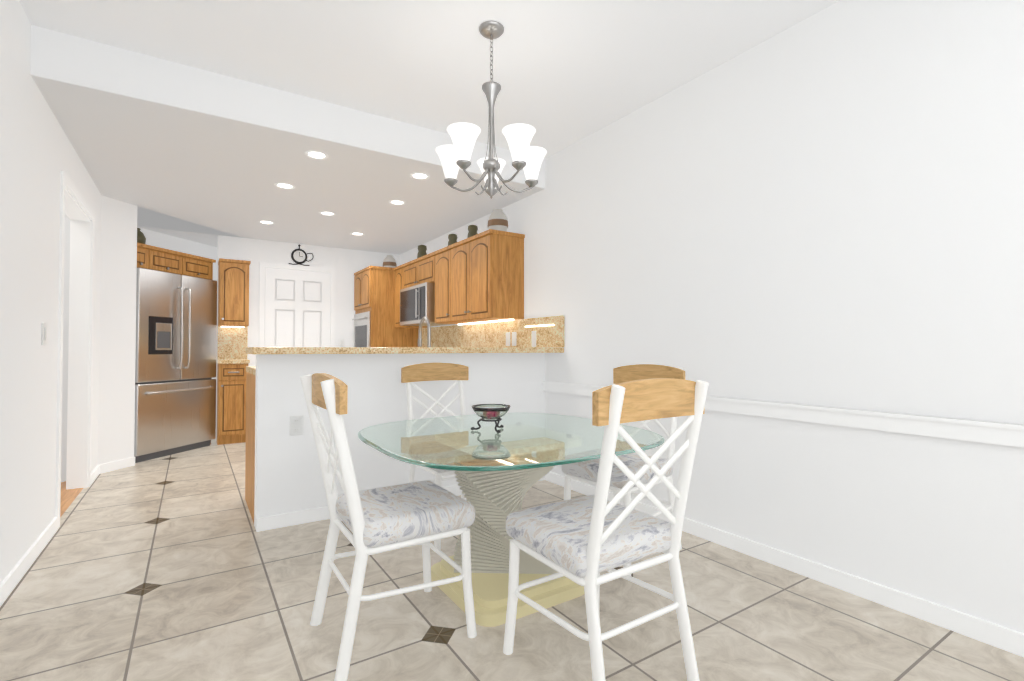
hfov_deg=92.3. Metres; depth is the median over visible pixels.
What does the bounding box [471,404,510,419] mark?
centerpiece bowl
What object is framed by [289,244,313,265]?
wall clock
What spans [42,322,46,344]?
light switch
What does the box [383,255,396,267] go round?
ginger jar
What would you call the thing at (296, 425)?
outlet
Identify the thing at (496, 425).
stand
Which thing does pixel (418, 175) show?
recessed light
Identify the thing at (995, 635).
baseboard
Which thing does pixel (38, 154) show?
wall
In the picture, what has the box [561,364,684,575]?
chair
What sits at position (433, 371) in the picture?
chair
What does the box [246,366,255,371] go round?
countertop
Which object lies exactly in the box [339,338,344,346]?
outlet
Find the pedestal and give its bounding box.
[431,466,584,626]
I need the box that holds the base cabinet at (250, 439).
[245,372,255,522]
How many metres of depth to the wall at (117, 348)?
4.30 m
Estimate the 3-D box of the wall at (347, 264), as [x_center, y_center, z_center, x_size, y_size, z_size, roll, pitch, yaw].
[-2.445,-0.140,6.297,2.285,2.600,0.120,1,-1,-33]
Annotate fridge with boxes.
[134,268,216,462]
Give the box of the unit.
[352,229,564,347]
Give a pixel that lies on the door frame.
(75, 208)
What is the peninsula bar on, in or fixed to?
on the wall at (289, 487)
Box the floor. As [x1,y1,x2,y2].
[0,438,1023,680]
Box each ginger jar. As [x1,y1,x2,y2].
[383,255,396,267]
[487,209,507,231]
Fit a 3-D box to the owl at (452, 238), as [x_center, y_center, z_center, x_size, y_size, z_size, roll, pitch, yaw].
[-0.608,-0.998,5.049,0.110,0.190,0.110,1,-1,-33]
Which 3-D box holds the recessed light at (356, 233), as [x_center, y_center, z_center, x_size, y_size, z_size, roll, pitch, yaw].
[-1.752,-1.209,5.585,0.156,0.005,0.156,1,-1,-33]
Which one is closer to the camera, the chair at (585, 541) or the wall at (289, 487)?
the chair at (585, 541)
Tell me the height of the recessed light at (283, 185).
0.005 m
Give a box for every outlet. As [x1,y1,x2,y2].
[290,416,302,435]
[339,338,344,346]
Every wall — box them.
[0,0,101,583]
[61,195,217,481]
[216,235,399,438]
[254,353,544,531]
[400,0,1023,632]
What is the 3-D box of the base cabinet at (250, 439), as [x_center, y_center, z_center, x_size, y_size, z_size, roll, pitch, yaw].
[-1.103,0.668,3.597,1.440,0.890,0.610,1,-1,-33]
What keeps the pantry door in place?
in the wall at (347, 264)
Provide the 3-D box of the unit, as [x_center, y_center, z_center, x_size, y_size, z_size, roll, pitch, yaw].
[-0.849,0.119,5.081,0.684,2.040,3.550,1,-1,-33]
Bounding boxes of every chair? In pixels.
[300,373,476,680]
[401,362,469,549]
[503,378,708,680]
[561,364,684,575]
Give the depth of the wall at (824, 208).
2.20 m
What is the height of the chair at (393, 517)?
0.969 m
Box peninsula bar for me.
[246,347,563,354]
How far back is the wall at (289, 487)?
3.16 m
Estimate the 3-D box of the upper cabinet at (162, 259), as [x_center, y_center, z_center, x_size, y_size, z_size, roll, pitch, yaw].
[-3.707,0.118,5.036,0.650,2.040,0.977,0,-1,12]
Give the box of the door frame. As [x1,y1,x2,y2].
[55,171,94,527]
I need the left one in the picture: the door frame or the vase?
the door frame
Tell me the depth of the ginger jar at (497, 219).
4.23 m
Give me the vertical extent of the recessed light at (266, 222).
0.005 m
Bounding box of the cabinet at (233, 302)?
[216,258,250,444]
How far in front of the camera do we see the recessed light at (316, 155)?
3.31 m
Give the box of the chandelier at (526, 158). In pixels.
[435,21,546,198]
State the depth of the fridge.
4.87 m
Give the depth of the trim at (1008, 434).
2.06 m
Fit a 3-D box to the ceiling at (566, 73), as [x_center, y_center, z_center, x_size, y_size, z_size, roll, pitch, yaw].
[-1.191,-1.550,2.909,3.900,0.100,9.570,1,-1,-33]
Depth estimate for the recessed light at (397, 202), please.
4.39 m
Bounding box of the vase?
[137,228,145,243]
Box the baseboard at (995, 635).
[0,457,1023,656]
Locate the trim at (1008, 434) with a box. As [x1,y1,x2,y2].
[542,381,1023,446]
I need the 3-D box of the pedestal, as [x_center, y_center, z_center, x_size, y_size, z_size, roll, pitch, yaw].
[-0.026,0.755,2.212,0.540,0.666,0.540,1,-1,-33]
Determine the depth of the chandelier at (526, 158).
2.35 m
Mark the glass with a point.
(525, 440)
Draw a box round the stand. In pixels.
[471,418,503,432]
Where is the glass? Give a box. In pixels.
[358,412,664,470]
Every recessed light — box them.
[258,220,274,224]
[274,183,294,188]
[304,150,328,159]
[319,211,335,215]
[350,232,364,235]
[388,200,405,204]
[410,172,429,179]
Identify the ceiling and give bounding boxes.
[19,0,839,158]
[30,25,544,254]
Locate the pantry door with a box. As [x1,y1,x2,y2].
[259,262,335,346]
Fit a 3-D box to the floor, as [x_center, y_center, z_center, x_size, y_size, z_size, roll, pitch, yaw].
[-1.619,1.119,2.584,4.920,0.053,9.570,1,-1,-33]
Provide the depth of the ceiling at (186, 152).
3.42 m
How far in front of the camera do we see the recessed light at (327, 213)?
4.75 m
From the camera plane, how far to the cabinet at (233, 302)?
5.45 m

